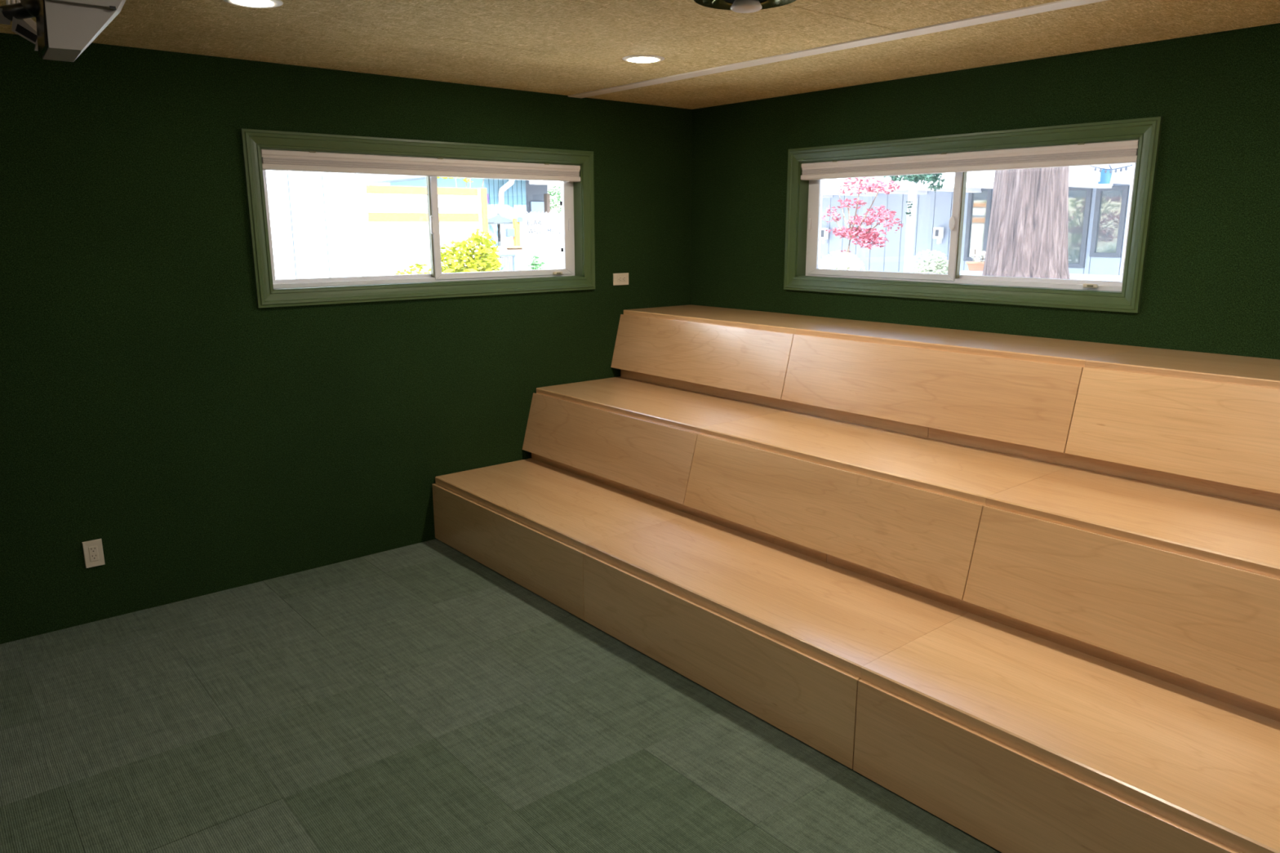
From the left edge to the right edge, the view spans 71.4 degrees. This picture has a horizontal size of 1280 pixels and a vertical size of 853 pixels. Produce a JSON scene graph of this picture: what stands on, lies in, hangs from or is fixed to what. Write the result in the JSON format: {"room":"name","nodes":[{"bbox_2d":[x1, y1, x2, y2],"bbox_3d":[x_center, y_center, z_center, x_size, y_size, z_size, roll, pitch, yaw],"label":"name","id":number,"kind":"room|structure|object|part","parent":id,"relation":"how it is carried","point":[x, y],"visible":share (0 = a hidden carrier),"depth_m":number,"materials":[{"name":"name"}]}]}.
{"room":"screening room","nodes":[
{"label":"screening room","id":0,"kind":"room"},
{"bbox_2d":[0,32,692,644],"bbox_3d":[-2.131,-0.410,4.037,6.600,2.660,0.150,-10,16,-39],"label":"wall","id":1,"kind":"structure","parent":0,"point":[211,440],"depth_m":4.11,"materials":[{"name":"green paint"}]},
{"bbox_2d":[81,538,105,568],"bbox_3d":[-2.401,0.558,3.914,0.074,0.120,0.009,-10,16,-39],"label":"wall outlet","id":2,"kind":"object","parent":1,"relation":"attached to","point":[93,553],"visible":1,"depth_m":3.91,"materials":[{"name":"beige plastic"}]},
{"bbox_2d":[88,546,98,561],"bbox_3d":[-2.400,0.559,3.912,0.033,0.067,0.004,-10,16,-39],"label":"receptacle","id":3,"kind":"object","parent":2,"relation":"attached to","point":[93,551],"depth_m":3.91,"materials":[{"name":"white plastic"}]},
{"bbox_2d":[240,128,595,307],"bbox_3d":[-1.082,-1.099,4.765,1.975,0.802,0.170,-10,16,-39],"label":"window","id":4,"kind":"structure","parent":1,"relation":"in","point":[577,272],"depth_m":4.68,"materials":[{"name":"green paint"}]},
{"bbox_3d":[-1.453,-1.050,4.544,0.910,0.606,0.028,-10,16,-39],"label":"sash frame","id":5,"kind":"part","parent":4,"relation":"part of","materials":[{"name":"white plastic"}]},
{"bbox_2d":[260,149,580,182],"bbox_3d":[-1.060,-1.361,4.678,1.809,0.093,0.059,-10,16,-39],"label":"cellular shade","id":6,"kind":"object","parent":4,"relation":"attached to","point":[272,160],"visible":0.91,"depth_m":4.56,"materials":[{"name":"beige fabric"}]},
{"bbox_3d":[-1.061,-1.387,4.673,1.805,0.034,0.057,-10,16,-39],"label":"head rail","id":7,"kind":"part","parent":6,"relation":"part of","materials":[{"name":"beige plastic"}]},
{"bbox_3d":[-1.060,-1.329,4.686,1.809,0.027,0.054,-10,16,-39],"label":"rail","id":8,"kind":"part","parent":6,"relation":"part of","materials":[{"name":"beige plastic"}]},
{"bbox_3d":[-1.115,-1.108,4.803,1.823,0.650,0.069,-10,16,-39],"label":"frame","id":9,"kind":"part","parent":4,"relation":"part of","materials":[{"name":"white plastic"}]},
{"bbox_3d":[-0.767,-1.162,5.056,0.915,0.618,0.034,-10,16,-39],"label":"sash frame","id":10,"kind":"part","parent":4,"relation":"part of","materials":[{"name":"white plastic"}]},
{"bbox_3d":[-0.419,-1.203,5.313,0.014,0.070,0.015,-10,16,-39],"label":"pull rail","id":11,"kind":"part","parent":4,"relation":"part of","materials":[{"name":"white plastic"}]},
{"bbox_2d":[613,272,628,285],"bbox_3d":[-0.117,-0.916,5.538,0.120,0.074,0.009,-10,16,-39],"label":"wall outlet","id":12,"kind":"object","parent":1,"relation":"attached to","point":[618,278],"visible":1,"depth_m":5.53,"materials":[{"name":"beige plastic"}]},
{"bbox_2d":[617,276,625,282],"bbox_3d":[-0.116,-0.916,5.536,0.067,0.033,0.004,-10,16,-39],"label":"receptacle","id":13,"kind":"object","parent":12,"relation":"attached to","point":[620,279],"depth_m":5.53,"materials":[{"name":"white plastic"}]},
{"bbox_2d":[0,538,1001,852],"bbox_3d":[-0.062,1.375,1.898,6.300,0.101,6.300,-10,16,-39],"label":"floor","id":14,"kind":"structure","parent":0,"point":[420,697],"depth_m":3.05,"materials":[{"name":"green carpet"}]},
{"bbox_2d":[431,304,1279,852],"bbox_3d":[0.972,0.267,3.862,1.938,1.202,4.311,-10,16,-39],"label":"bench","id":15,"kind":"object","parent":14,"relation":"on","point":[1024,589],"visible":1,"depth_m":3.21,"materials":[{"name":"brown wood"}]},
{"bbox_3d":[-0.694,0.588,4.446,0.018,0.316,1.408,-10,16,-39],"label":"riser panel","id":16,"kind":"part","parent":15,"relation":"part of","materials":[{"name":"brown wood"}]},
{"bbox_3d":[-0.207,0.087,4.750,0.106,0.335,1.408,-10,16,-39],"label":"riser panel","id":17,"kind":"part","parent":15,"relation":"part of","materials":[{"name":"brown wood"}]},
{"bbox_3d":[0.305,-0.421,5.075,0.099,0.333,1.408,-10,16,-39],"label":"riser panel","id":18,"kind":"part","parent":15,"relation":"part of","materials":[{"name":"brown wood"}]},
{"bbox_3d":[0.223,0.826,3.373,0.018,0.316,1.448,-10,16,-39],"label":"riser panel","id":19,"kind":"part","parent":15,"relation":"part of","materials":[{"name":"brown wood"}]},
{"bbox_3d":[0.709,0.325,3.677,0.106,0.335,1.448,-10,16,-39],"label":"riser panel","id":20,"kind":"part","parent":15,"relation":"part of","materials":[{"name":"brown wood"}]},
{"bbox_3d":[1.222,-0.183,4.002,0.099,0.333,1.448,-10,16,-39],"label":"riser panel","id":21,"kind":"part","parent":15,"relation":"part of","materials":[{"name":"brown wood"}]},
{"bbox_3d":[1.153,1.067,2.285,0.018,0.316,1.447,-10,16,-39],"label":"riser panel","id":22,"kind":"part","parent":15,"relation":"part of","materials":[{"name":"brown wood"}]},
{"bbox_3d":[1.639,0.566,2.590,0.106,0.335,1.447,-10,16,-39],"label":"riser panel","id":23,"kind":"part","parent":15,"relation":"part of","materials":[{"name":"brown wood"}]},
{"bbox_3d":[2.151,0.059,2.915,0.099,0.333,1.447,-10,16,-39],"label":"riser panel","id":24,"kind":"part","parent":15,"relation":"part of","materials":[{"name":"brown wood"}]},
{"bbox_2d":[0,0,1279,109],"bbox_3d":[-0.051,-1.188,1.506,6.850,0.206,6.850,-10,16,-39],"label":"ceiling","id":25,"kind":"structure","parent":0,"point":[571,48],"depth_m":3.48,"materials":[{"name":"beige"}]},
{"bbox_3d":[-2.869,-1.304,2.446,2.436,0.022,0.984,-10,16,-39],"label":"panel","id":26,"kind":"part","parent":25,"relation":"part of","materials":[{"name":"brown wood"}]},
{"bbox_2d":[0,0,125,62],"bbox_3d":[-1.246,-0.972,1.891,0.454,0.389,0.231,8,15,31],"label":"projector","id":27,"kind":"object","parent":25,"relation":"attached to","point":[62,30],"visible":1,"depth_m":1.79,"materials":[{"name":"grey plastic"}]},
{"bbox_3d":[-1.433,-0.905,1.955,0.098,0.045,0.060,-10,16,-39],"label":"bracket arm","id":28,"kind":"part","parent":27,"relation":"part of","materials":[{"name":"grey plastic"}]},
{"bbox_3d":[-1.311,-0.900,1.919,0.229,0.034,0.038,7,14,27],"label":"support arm","id":29,"kind":"part","parent":27,"relation":"part of","materials":[{"name":"black plastic"}]},
{"bbox_3d":[-1.202,-0.824,1.788,0.016,0.141,0.114,-10,16,-38],"label":"panel","id":30,"kind":"part","parent":27,"relation":"part of","materials":[{"name":"black plastic"}]},
{"bbox_2d":[222,0,283,8],"bbox_3d":[-1.280,-1.401,2.943,0.190,0.014,0.190,-10,16,-39],"label":"recessed light","id":31,"kind":"object","parent":25,"relation":"in","point":[247,3],"visible":1,"depth_m":2.94,"materials":[{"name":"beige plastic"}]},
{"bbox_3d":[-0.996,-1.649,3.970,2.436,0.022,0.984,-10,16,-39],"label":"panel","id":32,"kind":"part","parent":25,"relation":"part of","materials":[{"name":"brown wood"}]},
{"bbox_3d":[-0.288,-1.465,3.143,2.436,0.022,1.216,-10,16,-39],"label":"panel","id":33,"kind":"part","parent":25,"relation":"part of","materials":[{"name":"brown wood"}]},
{"bbox_2d":[622,54,664,62],"bbox_3d":[0.015,-1.633,3.972,0.190,0.014,0.190,-10,16,-39],"label":"recessed light","id":34,"kind":"object","parent":25,"relation":"in","point":[637,58],"visible":1,"depth_m":3.94,"materials":[{"name":"beige"}]},
{"bbox_2d":[693,0,795,13],"bbox_3d":[0.341,-1.365,2.856,0.342,0.055,0.342,-10,16,-39],"label":"ceiling vent","id":35,"kind":"object","parent":25,"relation":"in","point":[736,6],"visible":1,"depth_m":2.88,"materials":[{"name":"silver plastic"}]},
{"bbox_3d":[0.493,-1.262,2.228,2.436,0.022,1.216,-10,16,-39],"label":"panel","id":36,"kind":"part","parent":25,"relation":"part of","materials":[{"name":"brown wood"}]},
{"bbox_3d":[1.993,-1.446,3.034,0.919,0.022,6.284,-10,16,-39],"label":"panel","id":37,"kind":"part","parent":25,"relation":"part of","materials":[{"name":"brown wood"}]},
{"bbox_2d":[690,22,1279,359],"bbox_3d":[2.460,-0.317,3.578,0.150,2.660,6.450,-10,16,-39],"label":"wall","id":38,"kind":"structure","parent":0,"point":[1211,278],"depth_m":3.86,"materials":[{"name":"green paint"}]},
{"bbox_2d":[783,116,1162,312],"bbox_3d":[1.550,-1.050,4.511,0.170,0.798,1.984,-10,16,-39],"label":"window","id":39,"kind":"structure","parent":38,"relation":"in","point":[802,272],"depth_m":4.38,"materials":[{"name":"green paint"}]},
{"bbox_3d":[0.988,-1.178,5.180,0.015,0.070,0.014,-10,16,-39],"label":"pull rail","id":40,"kind":"part","parent":39,"relation":"part of","materials":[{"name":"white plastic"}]},
{"bbox_3d":[1.305,-1.121,4.841,0.034,0.614,0.958,-10,16,-39],"label":"sash frame","id":41,"kind":"part","parent":39,"relation":"part of","materials":[{"name":"white plastic"}]},
{"bbox_3d":[1.575,-1.026,4.492,0.017,0.072,0.038,-10,16,-39],"label":"finger pull","id":42,"kind":"part","parent":39,"relation":"part of","materials":[{"name":"white plastic"}]},
{"bbox_3d":[1.589,-1.058,4.543,0.069,0.646,1.832,-10,16,-39],"label":"frame","id":43,"kind":"part","parent":39,"relation":"part of","materials":[{"name":"white plastic"}]},
{"bbox_2d":[800,139,1138,180],"bbox_3d":[1.523,-1.311,4.430,0.059,0.093,1.818,-10,16,-39],"label":"cellular shade","id":44,"kind":"object","parent":39,"relation":"attached to","point":[1125,151],"visible":0.91,"depth_m":4.26,"materials":[{"name":"beige fabric"}]},
{"bbox_3d":[1.523,-1.279,4.437,0.054,0.027,1.818,-10,16,-39],"label":"rail","id":45,"kind":"part","parent":44,"relation":"part of","materials":[{"name":"beige plastic"}]},
{"bbox_3d":[1.889,-0.986,4.213,0.028,0.602,0.876,-10,16,-39],"label":"sash frame","id":46,"kind":"part","parent":39,"relation":"part of","materials":[{"name":"white plastic"}]},
{"label":"outside","id":47,"kind":"structure","parent":0,"visible":0},
{"bbox_3d":[1.611,-2.426,20.027,100.000,0.300,100.000,-10,16,-39],"label":"ground","id":48,"kind":"structure","parent":47,"visible":0},
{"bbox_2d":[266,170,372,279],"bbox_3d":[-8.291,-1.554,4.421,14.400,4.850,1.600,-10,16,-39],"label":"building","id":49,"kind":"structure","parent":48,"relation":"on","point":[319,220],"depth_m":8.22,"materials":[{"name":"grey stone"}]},
{"bbox_2d":[364,173,390,186],"bbox_3d":[-9.327,-6.086,26.509,8.744,4.060,6.250,-10,16,-39],"label":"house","id":50,"kind":"structure","parent":48,"relation":"on","point":[366,175],"depth_m":24.41,"materials":[{"name":"white"}]},
{"bbox_2d":[365,185,488,275],"bbox_3d":[-5.301,-2.550,14.236,5.285,2.497,2.385,-10,16,-39],"label":"trailer","id":51,"kind":"object","parent":48,"relation":"on","point":[398,220],"visible":0.27,"depth_m":14.08,"materials":[{"name":"beige metal"}]},
{"bbox_3d":[-2.604,-3.592,14.839,0.097,0.737,0.110,-10,16,-39],"label":"corner post","id":52,"kind":"part","parent":51,"relation":"part of","materials":[{"name":"yellow paint"}]},
{"bbox_2d":[394,228,502,275],"bbox_3d":[-2.485,-1.580,11.397,1.614,1.859,0.920,-10,16,-39],"label":"shrub","id":53,"kind":"object","parent":48,"relation":"on","point":[483,260],"visible":0.38,"depth_m":11.37,"materials":[{"name":"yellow plant"}]},
{"bbox_2d":[436,177,484,188],"bbox_3d":[-3.624,-4.290,18.465,1.762,4.050,1.782,-10,16,-39],"label":"tree","id":54,"kind":"object","parent":48,"relation":"on","point":[464,180],"visible":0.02,"depth_m":18.23,"materials":[{"name":"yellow plant"}]},
{"bbox_2d":[368,174,560,270],"bbox_3d":[-3.944,-5.070,23.085,3.781,3.550,5.820,-10,16,-39],"label":"house","id":55,"kind":"structure","parent":48,"relation":"on","point":[503,195],"depth_m":20.94,"materials":[{"name":"blue"}]},
{"bbox_3d":[-2.596,-4.489,22.878,0.426,2.500,0.050,-10,16,-39],"label":"door","id":56,"kind":"part","parent":55,"relation":"part of","materials":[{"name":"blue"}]},
{"bbox_3d":[-2.238,-4.308,21.723,0.092,2.650,0.140,-10,16,-39],"label":"porch post","id":57,"kind":"part","parent":55,"relation":"part of","materials":[{"name":"brown wood"}]},
{"bbox_2d":[488,213,512,246],"bbox_3d":[-2.600,-2.887,16.593,0.679,2.116,0.679,-4,13,-17],"label":"patio umbrella","id":58,"kind":"object","parent":48,"relation":"on","point":[498,220],"visible":0.44,"depth_m":16.26,"materials":[{"name":"grey fabric"}]},
{"bbox_2d":[478,245,524,270],"bbox_3d":[-2.315,-2.252,15.043,0.677,1.552,0.360,-10,16,-39],"label":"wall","id":59,"kind":"structure","parent":48,"relation":"on","point":[515,250],"depth_m":14.93,"materials":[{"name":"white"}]},
{"bbox_2d":[493,248,515,271],"bbox_3d":[-2.162,-1.957,13.726,0.361,1.552,0.450,-10,16,-39],"label":"metal bin","id":60,"kind":"object","parent":48,"relation":"on","point":[508,263],"visible":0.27,"depth_m":13.48,"materials":[{"name":"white metal"}]},
{"bbox_3d":[-2.108,-2.673,13.593,0.242,0.096,0.024,-10,16,-39],"label":"handle","id":61,"kind":"part","parent":60,"relation":"part of","materials":[{"name":"white"}]},
{"bbox_3d":[-2.165,-2.611,13.578,0.356,0.030,0.450,-10,16,-39],"label":"lid","id":62,"kind":"part","parent":60,"relation":"part of","materials":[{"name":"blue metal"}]},
{"bbox_3d":[-1.918,-1.886,13.683,0.030,1.431,0.030,-10,16,-39],"label":"corner post","id":63,"kind":"part","parent":60,"relation":"part of","materials":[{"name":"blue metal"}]},
{"bbox_2d":[505,217,523,245],"bbox_3d":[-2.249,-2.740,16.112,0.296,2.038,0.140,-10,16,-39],"label":"sign post","id":64,"kind":"object","parent":48,"relation":"on","point":[514,232],"visible":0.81,"depth_m":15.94,"materials":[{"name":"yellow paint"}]},
{"bbox_3d":[-2.216,-2.744,16.166,0.094,2.021,0.100,-10,16,-39],"label":"post","id":65,"kind":"part","parent":64,"relation":"part of","materials":[{"name":"yellow paint"}]},
{"bbox_2d":[483,211,562,270],"bbox_3d":[-2.139,-3.379,18.649,2.527,2.177,0.089,-10,16,-39],"label":"fence","id":66,"kind":"object","parent":48,"relation":"on","point":[542,233],"visible":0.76,"depth_m":18.56,"materials":[{"name":"white wood"}]},
{"bbox_3d":[-2.630,-3.279,18.281,0.041,2.144,0.041,-4,13,-17],"label":"fence post","id":67,"kind":"part","parent":66,"relation":"part of","materials":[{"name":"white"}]},
{"bbox_2d":[527,255,546,270],"bbox_3d":[-1.527,-1.856,13.478,0.356,1.464,0.314,-10,16,-39],"label":"plant","id":68,"kind":"object","parent":48,"relation":"on","point":[533,264],"visible":0.28,"depth_m":13.29,"materials":[{"name":"green plant"}]},
{"bbox_2d":[547,184,561,214],"bbox_3d":[-2.065,-5.646,25.555,1.803,3.597,1.605,-10,16,-39],"label":"tree","id":69,"kind":"object","parent":48,"relation":"on","point":[557,193],"visible":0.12,"depth_m":24.97,"materials":[{"name":"green plant"}]},
{"bbox_2d":[819,249,865,270],"bbox_3d":[2.505,-1.439,11.312,0.455,1.580,0.703,-10,16,-39],"label":"shrub","id":70,"kind":"object","parent":48,"relation":"on","point":[836,263],"visible":0.27,"depth_m":11.05,"materials":[{"name":"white plant"}]},
{"bbox_2d":[821,177,903,260],"bbox_3d":[2.840,-2.149,11.620,0.441,2.828,1.206,-10,16,-39],"label":"maple","id":71,"kind":"object","parent":48,"relation":"on","point":[866,234],"visible":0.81,"depth_m":11.40,"materials":[{"name":"pink plant"}]},
{"bbox_2d":[905,249,948,274],"bbox_3d":[3.323,-1.242,10.350,0.456,1.610,0.560,-10,16,-39],"label":"shrub","id":72,"kind":"object","parent":48,"relation":"on","point":[931,262],"visible":0.38,"depth_m":10.10,"materials":[{"name":"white plant"}]},
{"bbox_2d":[819,163,1132,275],"bbox_3d":[5.727,-2.878,14.107,6.950,3.150,13.000,-10,16,-39],"label":"house","id":73,"kind":"structure","parent":48,"relation":"on","point":[1097,212],"depth_m":12.81,"materials":[{"name":"blue"}]},
{"bbox_2d":[820,227,828,244],"bbox_3d":[3.309,-3.428,16.010,0.130,0.281,0.177,-10,16,-39],"label":"wall lantern","id":74,"kind":"object","parent":73,"relation":"attached to","point":[824,234],"visible":0.76,"depth_m":15.94,"materials":[{"name":"white metal"}]},
{"bbox_3d":[3.328,-3.342,16.046,0.080,0.098,0.050,-10,16,-39],"label":"stem","id":75,"kind":"part","parent":74,"relation":"part of","materials":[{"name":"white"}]},
{"bbox_3d":[3.596,-2.020,11.975,0.070,2.414,0.099,-10,16,-39],"label":"porch post","id":76,"kind":"part","parent":73,"relation":"part of","materials":[{"name":"white wood"}]},
{"bbox_2d":[933,226,943,244],"bbox_3d":[4.791,-3.061,14.271,0.130,0.260,0.141,-10,16,-39],"label":"wall lantern","id":77,"kind":"object","parent":73,"relation":"attached to","point":[938,232],"visible":1,"depth_m":14.22,"materials":[{"name":"white metal"}]},
{"bbox_3d":[4.753,-3.093,14.231,0.030,0.101,0.061,-10,16,-39],"label":"dark glass","id":78,"kind":"part","parent":77,"relation":"part of","materials":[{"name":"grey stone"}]},
{"bbox_3d":[4.811,-2.986,14.304,0.080,0.100,0.050,-10,16,-39],"label":"stem","id":79,"kind":"part","parent":77,"relation":"part of","materials":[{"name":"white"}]},
{"bbox_3d":[5.248,-3.138,13.811,0.007,1.022,0.275,-10,16,-39],"label":"pane","id":80,"kind":"part","parent":73,"relation":"part of","materials":[{"name":"grey"}]},
{"bbox_3d":[6.147,-2.859,12.769,0.007,1.036,0.458,-10,16,-39],"label":"pane","id":81,"kind":"part","parent":73,"relation":"part of","materials":[{"name":"grey"}]},
{"bbox_2d":[1097,164,1112,183],"bbox_3d":[5.056,-2.781,9.651,0.172,0.286,0.145,-1,13,-4],"label":"bucket","id":82,"kind":"object","parent":73,"relation":"hanging from","point":[1105,178],"visible":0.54,"depth_m":9.62,"materials":[{"name":"blue plastic"}]},
{"bbox_3d":[6.503,-2.834,12.337,0.007,0.859,0.311,-10,16,-39],"label":"pane","id":83,"kind":"part","parent":73,"relation":"part of","materials":[{"name":"grey"}]},
{"bbox_2d":[883,166,1070,279],"bbox_3d":[4.187,-3.616,5.966,3.046,8.150,8.619,-5,14,-22],"label":"tree","id":84,"kind":"object","parent":48,"relation":"on","point":[1028,233],"visible":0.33,"depth_m":8.79,"materials":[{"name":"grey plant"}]},
{"bbox_2d":[960,270,1119,281],"bbox_3d":[4.919,-1.038,10.051,0.280,1.332,2.803,-10,16,-39],"label":"wall","id":85,"kind":"structure","parent":48,"relation":"on","point":[1073,276],"depth_m":9.75,"materials":[{"name":"grey paint"}]},
{"bbox_2d":[965,241,986,271],"bbox_3d":[4.139,-2.061,10.778,0.220,0.350,0.297,-10,16,-39],"label":"flower pot","id":86,"kind":"object","parent":85,"relation":"on","point":[976,265],"visible":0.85,"depth_m":10.77,"materials":[{"name":"brown ceramic"}]},
{"bbox_3d":[4.140,-1.939,10.804,0.198,0.100,0.271,-10,16,-39],"label":"pot","id":87,"kind":"part","parent":86,"relation":"part of","materials":[{"name":"brown ceramic"}]},
{"bbox_2d":[1119,163,1135,281],"bbox_3d":[5.138,-1.754,9.084,0.430,3.150,0.372,-10,16,-39],"label":"column","id":88,"kind":"structure","parent":48,"relation":"on","point":[1133,164],"depth_m":9.00,"materials":[{"name":"white"}]},
{"bbox_2d":[1089,164,1132,173],"bbox_3d":[4.824,-2.732,9.186,0.099,0.241,0.716,-10,16,-39],"label":"string lights","id":89,"kind":"object","parent":88,"relation":"attached to","point":[1095,167],"visible":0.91,"depth_m":9.14,"materials":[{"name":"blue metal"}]},
{"bbox_3d":[4.827,-2.749,9.185,0.092,0.206,0.716,-10,16,-39],"label":"cord","id":90,"kind":"part","parent":89,"relation":"part of","materials":[{"name":"blue plastic"}]}
]}

